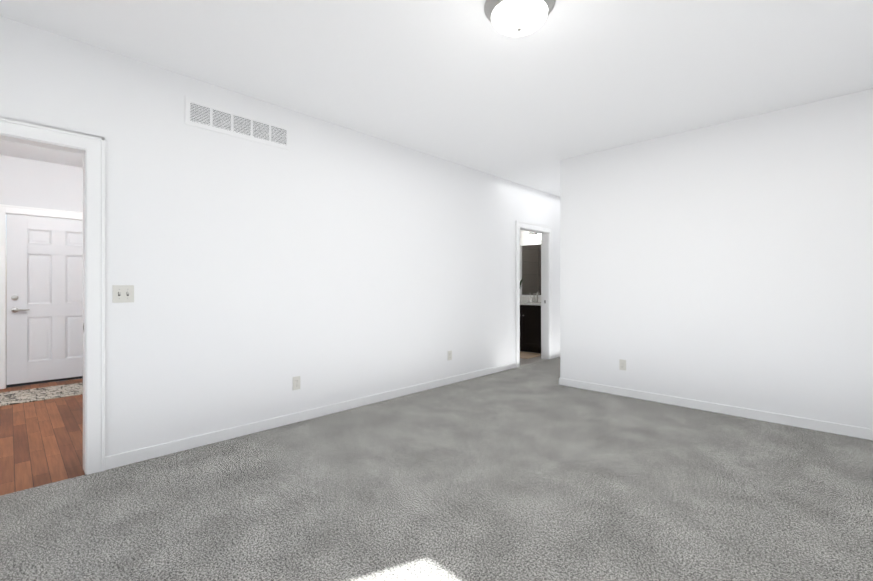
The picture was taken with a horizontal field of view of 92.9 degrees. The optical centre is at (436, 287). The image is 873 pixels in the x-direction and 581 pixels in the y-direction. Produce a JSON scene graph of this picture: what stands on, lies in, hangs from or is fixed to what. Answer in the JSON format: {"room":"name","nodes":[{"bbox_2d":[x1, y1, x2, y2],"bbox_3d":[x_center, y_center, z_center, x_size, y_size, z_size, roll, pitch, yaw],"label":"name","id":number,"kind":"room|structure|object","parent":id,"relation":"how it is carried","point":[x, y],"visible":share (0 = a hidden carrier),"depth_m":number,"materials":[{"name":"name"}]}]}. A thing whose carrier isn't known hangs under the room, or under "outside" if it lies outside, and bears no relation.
{"room":"empty bedroom","nodes":[
{"label":"empty bedroom","id":0,"kind":"room"},
{"bbox_2d":[0,155,82,211],"bbox_3d":[-4.819,-0.180,5.224,0.120,2.740,5.740,0,0,44],"label":"wall","id":1,"kind":"structure","parent":0,"point":[34,183],"depth_m":5.09,"materials":[{"name":"white paint"}]},
{"bbox_2d":[0,204,82,388],"bbox_3d":[-4.784,0.111,5.246,0.148,2.159,1.118,0,0,44],"label":"door frame","id":2,"kind":"structure","parent":1,"relation":"attached to","point":[31,211],"depth_m":4.86,"materials":[{"name":"white paint"}]},
{"bbox_2d":[6,214,82,386],"bbox_3d":[-4.751,0.158,5.214,0.100,2.052,0.918,0,0,44],"label":"entry door","id":3,"kind":"structure","parent":1,"relation":"in","point":[44,299],"depth_m":5.12,"materials":[{"name":"white paint"}]},
{"bbox_2d":[0,378,84,495],"bbox_3d":[-3.526,1.215,3.972,3.720,0.050,5.740,0,0,44],"label":"floor","id":4,"kind":"structure","parent":0,"point":[41,442],"depth_m":3.22,"materials":[{"name":"brown wood"}]},
{"bbox_2d":[0,382,82,405],"bbox_3d":[-4.267,1.185,4.759,0.720,0.010,2.100,0,0,44],"label":"rug","id":5,"kind":"object","parent":4,"relation":"on","point":[33,395],"visible":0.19,"depth_m":4.60,"materials":[{"name":"beige fabric"}]},
{"bbox_2d":[0,16,559,456],"bbox_3d":[-0.302,-0.180,4.712,0.120,2.740,8.190,0,0,44],"label":"wall","id":6,"kind":"structure","parent":0,"point":[328,263],"depth_m":3.45,"materials":[{"name":"white paint"}]},
{"bbox_2d":[0,117,104,474],"bbox_3d":[-2.539,0.111,2.403,0.168,2.159,0.958,0,0,44],"label":"door frame","id":7,"kind":"structure","parent":6,"relation":"attached to","point":[90,148],"depth_m":2.65,"materials":[{"name":"white paint"}]},
{"bbox_2d":[112,285,133,302],"bbox_3d":[-2.089,0.044,2.770,0.017,0.115,0.116,0,0,44],"label":"switch plate","id":8,"kind":"object","parent":6,"relation":"attached to","point":[122,293],"visible":1,"depth_m":2.75,"materials":[{"name":"white plastic"}]},
{"bbox_2d":[185,96,289,149],"bbox_3d":[-1.557,-1.297,3.324,0.008,0.205,0.810,0,0,44],"label":"air vent","id":9,"kind":"object","parent":6,"relation":"in","point":[210,116],"visible":1,"depth_m":3.29,"materials":[{"name":"white metal"}]},
{"bbox_2d":[293,376,299,389],"bbox_3d":[-1.234,0.845,3.660,0.008,0.115,0.070,0,0,44],"label":"electrical outlet plate","id":10,"kind":"object","parent":6,"relation":"attached to","point":[296,379],"depth_m":3.66,"materials":[{"name":"white plastic"}]},
{"bbox_2d":[105,362,515,469],"bbox_3d":[-0.493,1.148,4.421,0.013,0.085,4.793,0,0,44],"label":"baseboard","id":11,"kind":"structure","parent":6,"relation":"attached to","point":[133,456],"depth_m":3.49,"materials":[{"name":"white paint"}]},
{"bbox_2d":[448,351,451,359],"bbox_3d":[0.164,0.840,5.103,0.008,0.115,0.070,0,0,44],"label":"electrical outlet plate","id":12,"kind":"object","parent":6,"relation":"attached to","point":[449,352],"depth_m":5.10,"materials":[{"name":"white plastic"}]},
{"bbox_2d":[515,220,552,367],"bbox_3d":[1.498,0.098,6.571,0.168,2.184,1.073,0,0,44],"label":"door frame","id":13,"kind":"structure","parent":6,"relation":"attached to","point":[546,232],"depth_m":6.84,"materials":[{"name":"white paint"}]},
{"bbox_2d":[552,352,559,358],"bbox_3d":[2.141,1.147,7.138,0.016,0.085,0.641,0,0,44],"label":"baseboard","id":14,"kind":"structure","parent":6,"relation":"attached to","point":[554,355],"depth_m":7.00,"materials":[{"name":"white paint"}]},
{"bbox_2d":[0,357,872,580],"bbox_3d":[1.309,1.215,3.013,4.560,0.050,7.990,0,0,44],"label":"floor carpet","id":15,"kind":"object","parent":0,"point":[536,471],"visible":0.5,"depth_m":2.30,"materials":[{"name":"grey carpet"}]},
{"bbox_2d":[0,0,872,196],"bbox_3d":[-0.497,-1.600,3.821,8.280,0.100,9.740,0,0,44],"label":"ceiling","id":16,"kind":"structure","parent":0,"point":[465,83],"depth_m":2.86,"materials":[{"name":"white paint"}]},
{"bbox_2d":[484,0,555,36],"bbox_3d":[0.454,-1.474,2.274,0.382,0.151,0.382,0,0,44],"label":"ceiling light fixture","id":17,"kind":"object","parent":16,"relation":"attached to","point":[514,18],"visible":1,"depth_m":2.21,"materials":[{"name":"white glass"}]},
{"bbox_2d":[520,230,540,296],"bbox_3d":[1.823,-0.180,8.271,1.780,2.740,0.120,0,0,44],"label":"wall","id":18,"kind":"structure","parent":0,"point":[524,238],"depth_m":8.21,"materials":[{"name":"white paint"}]},
{"bbox_2d":[520,244,540,294],"bbox_3d":[1.910,-0.340,8.099,1.385,0.980,0.006,0,0,44],"label":"vanity mirror","id":19,"kind":"object","parent":18,"relation":"attached to","point":[530,269],"visible":0.29,"depth_m":8.15,"materials":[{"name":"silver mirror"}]},
{"bbox_2d":[528,233,540,239],"bbox_3d":[1.978,-0.990,7.929,0.520,0.140,0.154,0,0,44],"label":"sconce","id":20,"kind":"object","parent":18,"relation":"attached to","point":[532,236],"visible":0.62,"depth_m":8.01,"materials":[{"name":"silver metal"}]},
{"bbox_2d":[520,351,547,365],"bbox_3d":[1.085,1.215,7.510,2.020,0.050,2.240,0,0,44],"label":"floor","id":21,"kind":"structure","parent":0,"point":[523,362],"depth_m":6.74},
{"bbox_2d":[520,351,540,358],"bbox_3d":[1.391,1.183,7.374,0.850,0.014,0.570,0,0,44],"label":"bath mat","id":22,"kind":"object","parent":21,"relation":"on","point":[525,355],"visible":0.27,"depth_m":7.15,"materials":[{"name":"beige fabric"}]},
{"bbox_2d":[520,297,540,352],"bbox_3d":[1.698,0.690,7.887,1.397,1.000,0.604,0,0,44],"label":"bathroom vanity","id":23,"kind":"object","parent":21,"relation":"on","point":[530,326],"visible":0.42,"depth_m":7.53,"materials":[{"name":"black wood"}]},
{"bbox_2d":[560,89,872,428],"bbox_3d":[2.833,-0.180,3.867,3.560,2.740,0.120,0,0,44],"label":"wall","id":24,"kind":"structure","parent":0,"point":[729,263],"depth_m":3.83,"materials":[{"name":"white paint"}]},
{"bbox_2d":[619,359,625,369],"bbox_3d":[2.042,0.850,4.545,0.070,0.115,0.008,0,0,44],"label":"electrical outlet plate","id":25,"kind":"object","parent":24,"relation":"attached to","point":[622,363],"depth_m":4.55,"materials":[{"name":"white plastic"}]},
{"bbox_2d":[559,378,872,439],"bbox_3d":[2.727,1.148,3.878,3.426,0.085,0.019,0,0,44],"label":"baseboard","id":26,"kind":"structure","parent":24,"relation":"attached to","point":[836,428],"depth_m":3.84,"materials":[{"name":"white paint"}]}
]}

